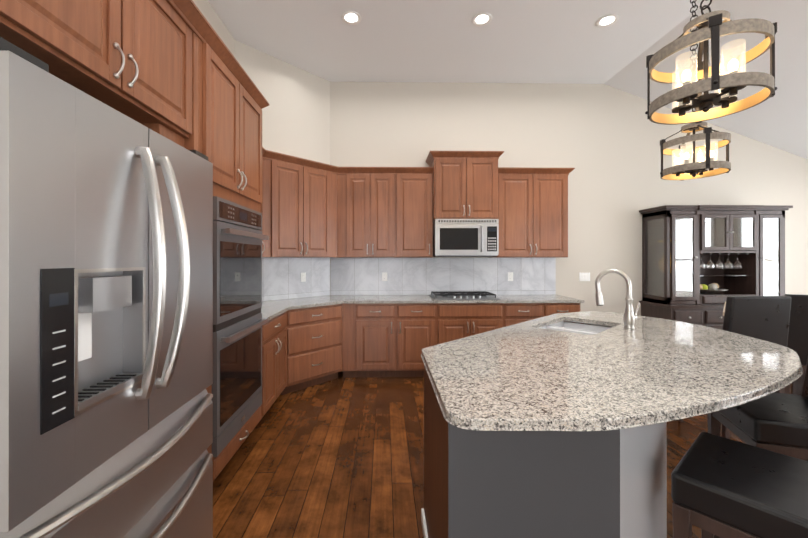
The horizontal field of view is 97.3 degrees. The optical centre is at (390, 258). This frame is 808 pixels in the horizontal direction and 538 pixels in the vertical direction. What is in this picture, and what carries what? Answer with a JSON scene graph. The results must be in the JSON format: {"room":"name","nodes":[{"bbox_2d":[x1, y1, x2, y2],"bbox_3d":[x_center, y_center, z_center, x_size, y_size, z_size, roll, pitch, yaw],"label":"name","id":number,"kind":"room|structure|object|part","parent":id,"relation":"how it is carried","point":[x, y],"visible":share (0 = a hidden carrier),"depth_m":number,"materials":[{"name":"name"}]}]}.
{"room":"kitchen","nodes":[
{"label":"kitchen","id":0,"kind":"room"},
{"bbox_2d":[193,0,234,56],"bbox_3d":[-1.685,-0.501,0.960,0.120,3.800,7.470,0,0,-1],"label":"wall","id":1,"kind":"structure","parent":0,"point":[208,12],"depth_m":3.40,"materials":[{"name":"beige paint"}]},
{"bbox_2d":[0,0,195,143],"bbox_3d":[-1.324,-0.942,1.282,0.600,0.621,1.150,0,0,-1],"label":"upper cabinet","id":2,"kind":"object","parent":1,"relation":"attached to","point":[137,58],"depth_m":1.37,"materials":[{"name":"brown wood"}]},
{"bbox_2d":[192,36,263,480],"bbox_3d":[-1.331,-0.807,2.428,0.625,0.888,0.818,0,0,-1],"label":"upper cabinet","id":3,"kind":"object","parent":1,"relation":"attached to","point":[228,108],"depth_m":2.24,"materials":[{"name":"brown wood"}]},
{"bbox_3d":[-1.302,-1.227,1.760,0.660,0.082,2.287,0,0,-1],"label":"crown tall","id":4,"kind":"part","parent":3,"relation":"part of","materials":[{"name":"brown wood"}]},
{"bbox_2d":[212,196,268,456],"bbox_3d":[-1.278,0.395,2.432,0.653,1.510,0.760,0,0,-1],"label":"double wall oven","id":5,"kind":"object","parent":3,"relation":"in","point":[238,320],"visible":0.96,"depth_m":2.31,"materials":[{"name":"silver metal"}]},
{"bbox_2d":[235,40,329,300],"bbox_3d":[-1.282,-0.499,4.303,0.120,3.800,1.552,0,0,44],"label":"wall","id":6,"kind":"structure","parent":0,"point":[296,117],"depth_m":4.29,"materials":[{"name":"beige paint"}]},
{"bbox_2d":[260,149,335,259],"bbox_3d":[-1.117,-0.559,4.106,0.920,1.091,0.995,0,0,-1],"label":"upper cabinet","id":7,"kind":"object","parent":6,"relation":"attached to","point":[299,218],"depth_m":3.98,"materials":[{"name":"brown wood"}]},
{"bbox_2d":[262,260,331,303],"bbox_3d":[-1.238,0.235,4.256,0.885,0.496,0.885,0,0,-1],"label":"backsplash","id":8,"kind":"structure","parent":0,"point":[281,279],"depth_m":4.30,"materials":[{"name":"grey tile"}]},
{"bbox_2d":[301,272,305,281],"bbox_3d":[-1.081,0.231,4.406,0.008,0.115,0.070,0,0,44],"label":"outlet","id":9,"kind":"object","parent":8,"relation":"attached to","point":[303,277],"visible":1,"depth_m":4.40,"materials":[{"name":"white plastic"}]},
{"bbox_2d":[208,0,706,83],"bbox_3d":[0.591,-2.411,1.061,4.675,0.120,7.590,0,0,-1],"label":"ceiling","id":10,"kind":"structure","parent":0,"point":[532,41],"depth_m":3.76,"materials":[{"name":"white paint"}]},
{"bbox_2d":[341,11,360,24],"bbox_3d":[-0.382,-2.344,3.459,0.196,0.009,0.196,0,0,-1],"label":"recessed light","id":11,"kind":"object","parent":10,"relation":"in","point":[351,17],"visible":1,"depth_m":3.46,"materials":[{"name":"white plastic"}]},
{"bbox_2d":[472,12,491,25],"bbox_3d":[0.897,-2.344,3.481,0.196,0.009,0.196,0,0,-1],"label":"recessed light","id":12,"kind":"object","parent":10,"relation":"in","point":[482,19],"visible":1,"depth_m":3.48,"materials":[{"name":"white plastic"}]},
{"bbox_2d":[596,14,618,27],"bbox_3d":[2.137,-2.344,3.502,0.196,0.009,0.196,0,0,-1],"label":"recessed light","id":13,"kind":"object","parent":10,"relation":"in","point":[607,20],"visible":1,"depth_m":3.50,"materials":[{"name":"white plastic"}]},
{"bbox_2d":[660,0,730,180],"bbox_3d":[2.154,-1.464,2.522,0.384,1.771,0.384,0,0,-1],"label":"pendant chandelier","id":14,"kind":"object","parent":10,"relation":"hanging from","point":[695,170],"visible":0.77,"depth_m":2.50,"materials":[{"name":"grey wood"}]},
{"bbox_2d":[645,0,776,124],"bbox_3d":[1.289,-1.474,1.452,0.380,1.751,0.380,0,0,-1],"label":"pendant chandelier","id":15,"kind":"object","parent":10,"relation":"hanging from","point":[713,27],"visible":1,"depth_m":1.41,"materials":[{"name":"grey wood"}]},
{"bbox_2d":[213,371,801,537],"bbox_3d":[2.401,1.449,1.089,8.295,0.100,7.590,0,0,-1],"label":"floor","id":16,"kind":"structure","parent":0,"point":[340,456],"depth_m":2.40,"materials":[{"name":"brown wood"}]},
{"bbox_2d":[0,37,212,537],"bbox_3d":[-1.159,0.466,1.181,0.899,1.865,0.885,0,0,-1],"label":"fridge","id":17,"kind":"object","parent":16,"relation":"on","point":[106,314],"visible":1,"depth_m":0.99,"materials":[{"name":"silver metal"}]},
{"bbox_2d":[142,124,191,149],"bbox_3d":[-1.355,0.384,1.776,0.554,2.030,0.250,0,0,-1],"label":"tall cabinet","id":18,"kind":"object","parent":16,"relation":"on","point":[159,128],"depth_m":1.73,"materials":[{"name":"brown wood"}]},
{"bbox_2d":[206,324,287,435],"bbox_3d":[-1.344,0.958,3.213,0.625,0.884,0.735,0,0,-1],"label":"base cabinet","id":19,"kind":"object","parent":16,"relation":"on","point":[274,336],"depth_m":3.08,"materials":[{"name":"brown wood"}]},
{"bbox_2d":[288,324,347,392],"bbox_3d":[-1.019,0.959,4.047,0.922,0.884,0.922,0,0,-1],"label":"base cabinet","id":20,"kind":"object","parent":16,"relation":"on","point":[317,353],"depth_m":3.83,"materials":[{"name":"brown wood"}]},
{"bbox_2d":[352,324,443,376],"bbox_3d":[0.095,0.959,4.407,1.027,0.884,0.626,0,0,-1],"label":"base cabinet","id":21,"kind":"object","parent":16,"relation":"on","point":[378,350],"depth_m":4.10,"materials":[{"name":"brown wood"}]},
{"bbox_2d":[261,296,583,323],"bbox_3d":[0.291,0.499,3.802,3.923,0.031,1.850,0,0,-1],"label":"countertop","id":22,"kind":"structure","parent":21,"relation":"on","point":[337,309],"depth_m":4.10,"materials":[{"name":"grey stone"}]},
{"bbox_2d":[429,291,499,299],"bbox_3d":[0.901,0.458,4.424,0.770,0.052,0.520,0,0,-1],"label":"gas cooktop","id":23,"kind":"object","parent":22,"relation":"in","point":[474,295],"visible":1,"depth_m":4.27,"materials":[{"name":"black metal"}]},
{"bbox_2d":[444,324,503,342],"bbox_3d":[0.881,0.959,4.420,0.852,0.884,0.626,0,0,-1],"label":"base cabinet","id":24,"kind":"object","parent":16,"relation":"on","point":[452,332],"depth_m":4.11,"materials":[{"name":"brown wood"}]},
{"bbox_2d":[421,359,666,537],"bbox_3d":[0.998,0.957,2.134,1.673,0.884,1.888,0,0,-1],"label":"kitchen island","id":25,"kind":"object","parent":16,"relation":"on","point":[476,486],"depth_m":1.18,"materials":[{"name":"grey paint"}]},
{"bbox_2d":[421,311,802,434],"bbox_3d":[1.209,0.501,2.163,2.106,0.036,2.196,0,0,-1],"label":"island countertop","id":26,"kind":"structure","parent":25,"relation":"on","point":[571,373],"depth_m":1.48,"materials":[{"name":"grey stone"}]},
{"bbox_2d":[540,321,614,334],"bbox_3d":[1.359,0.563,2.597,0.812,0.326,0.794,0,0,-1],"label":"sink","id":27,"kind":"object","parent":26,"relation":"in","point":[546,327],"depth_m":2.72,"materials":[{"name":"metal"}]},
{"bbox_2d":[595,269,639,329],"bbox_3d":[1.604,0.278,2.490,0.259,0.409,0.170,0,0,-1],"label":"faucet","id":28,"kind":"object","parent":26,"relation":"on","point":[629,317],"visible":1,"depth_m":2.44,"materials":[{"name":"grey metal"}]},
{"bbox_2d":[639,205,792,329],"bbox_3d":[4.130,0.376,4.519,1.570,2.050,0.542,0,0,-1],"label":"hutch","id":29,"kind":"object","parent":16,"relation":"on","point":[700,263],"visible":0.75,"depth_m":4.37,"materials":[{"name":"brown wood"}]},
{"bbox_3d":[4.130,-0.014,4.555,1.444,0.979,0.422,0,0,-1],"label":"glass","id":30,"kind":"part","parent":29,"relation":"part of","materials":[{"name":"clear glass"}]},
{"bbox_2d":[678,296,790,438],"bbox_3d":[2.699,0.838,2.830,0.460,1.125,0.508,0,0,-1],"label":"stool","id":31,"kind":"object","parent":16,"relation":"on","point":[766,318],"visible":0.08,"depth_m":2.59,"materials":[{"name":"black leather"}]},
{"bbox_3d":[2.698,1.111,2.854,0.450,0.578,0.450,0,0,-1],"label":"frame","id":32,"kind":"part","parent":31,"relation":"part of","materials":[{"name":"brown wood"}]},
{"bbox_2d":[722,296,790,346],"bbox_3d":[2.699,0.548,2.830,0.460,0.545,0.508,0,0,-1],"label":"backrest","id":33,"kind":"object","parent":31,"relation":"on","point":[767,318],"depth_m":2.59,"materials":[{"name":"black leather"}]},
{"bbox_2d":[671,432,807,537],"bbox_3d":[1.277,0.836,1.141,0.460,1.125,0.508,0,0,-39],"label":"stool","id":34,"kind":"object","parent":16,"relation":"on","point":[722,487],"visible":1,"depth_m":1.14,"materials":[{"name":"black leather"}]},
{"bbox_3d":[1.262,1.110,1.159,0.629,0.578,0.629,0,0,-1],"label":"frame","id":35,"kind":"part","parent":34,"relation":"part of","materials":[{"name":"brown wood"}]},
{"bbox_2d":[707,359,807,460],"bbox_3d":[1.941,0.837,1.706,0.508,1.125,0.460,0,0,20],"label":"stool","id":36,"kind":"object","parent":16,"relation":"on","point":[776,422],"visible":0.4,"depth_m":1.63,"materials":[{"name":"black leather"}]},
{"bbox_3d":[1.918,1.110,1.714,0.580,0.578,0.580,0,0,-1],"label":"frame","id":37,"kind":"part","parent":36,"relation":"part of","materials":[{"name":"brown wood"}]},
{"bbox_2d":[723,302,804,394],"bbox_3d":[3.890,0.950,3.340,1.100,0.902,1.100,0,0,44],"label":"stool","id":38,"kind":"object","parent":16,"relation":"on","point":[796,386],"visible":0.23,"depth_m":3.32,"materials":[{"name":"black leather"}]},
{"bbox_2d":[784,294,807,395],"bbox_3d":[3.357,0.838,2.840,0.460,1.125,0.508,0,0,29],"label":"stool","id":39,"kind":"object","parent":16,"relation":"on","point":[798,335],"visible":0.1,"depth_m":2.71,"materials":[{"name":"black leather"}]},
{"bbox_3d":[3.368,1.111,2.861,0.612,0.578,0.612,0,0,-1],"label":"frame","id":40,"kind":"part","parent":39,"relation":"part of","materials":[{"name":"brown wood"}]},
{"bbox_2d":[330,82,807,315],"bbox_3d":[2.337,-0.498,4.825,8.295,3.800,0.120,0,0,-1],"label":"wall","id":41,"kind":"structure","parent":0,"point":[603,140],"depth_m":4.77,"materials":[{"name":"beige paint"}]},
{"bbox_2d":[336,168,403,259],"bbox_3d":[-0.267,-0.559,4.544,0.793,1.091,0.349,0,0,-1],"label":"upper cabinet","id":42,"kind":"object","parent":41,"relation":"attached to","point":[340,238],"depth_m":4.37,"materials":[{"name":"brown wood"}]},
{"bbox_2d":[404,168,435,259],"bbox_3d":[0.252,-0.559,4.553,0.545,1.091,0.349,0,0,-1],"label":"upper cabinet","id":43,"kind":"object","parent":41,"relation":"attached to","point":[418,222],"depth_m":4.38,"materials":[{"name":"brown wood"}]},
{"bbox_2d":[330,258,555,294],"bbox_3d":[0.707,0.235,4.732,3.009,0.496,0.006,0,0,-1],"label":"backsplash","id":44,"kind":"structure","parent":41,"relation":"attached to","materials":[{"name":"tile"}]},
{"bbox_2d":[382,272,386,280],"bbox_3d":[-0.079,0.241,4.711,0.070,0.115,0.008,0,0,-1],"label":"outlet","id":45,"kind":"object","parent":44,"relation":"attached to","point":[384,276],"visible":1,"depth_m":4.71,"materials":[{"name":"white plastic"}]},
{"bbox_2d":[508,272,512,280],"bbox_3d":[1.601,0.241,4.740,0.070,0.115,0.008,0,0,-1],"label":"outlet","id":46,"kind":"object","parent":44,"relation":"attached to","point":[510,276],"visible":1,"depth_m":4.74,"materials":[{"name":"white plastic"}]},
{"bbox_2d":[428,152,499,219],"bbox_3d":[0.920,-0.884,4.529,0.790,0.801,0.420,0,0,-1],"label":"upper cabinet","id":47,"kind":"object","parent":41,"relation":"attached to","point":[465,185],"depth_m":4.32,"materials":[{"name":"brown wood"}]},
{"bbox_2d":[433,219,498,256],"bbox_3d":[0.920,-0.251,4.490,0.770,0.455,0.492,0,0,-1],"label":"microwave","id":48,"kind":"object","parent":47,"relation":"attached to","point":[465,237],"visible":1,"depth_m":4.29,"materials":[{"name":"silver metal"}]},
{"bbox_2d":[488,168,571,259],"bbox_3d":[1.764,-0.559,4.579,0.900,1.091,0.349,0,0,-1],"label":"upper cabinet","id":49,"kind":"object","parent":41,"relation":"attached to","point":[533,223],"depth_m":4.41,"materials":[{"name":"brown wood"}]},
{"bbox_2d":[579,273,589,280],"bbox_3d":[2.606,0.246,4.763,0.146,0.115,0.010,0,0,-1],"label":"switch plate","id":50,"kind":"object","parent":41,"relation":"attached to","point":[584,276],"visible":1,"depth_m":4.76,"materials":[{"name":"white plastic"}]},
{"bbox_2d":[604,0,807,158],"bbox_3d":[4.738,-1.763,1.131,3.620,1.416,7.590,0,0,-1],"label":"ceiling","id":51,"kind":"structure","parent":0,"point":[779,120],"depth_m":3.90,"materials":[{"name":"white paint"}]}
]}

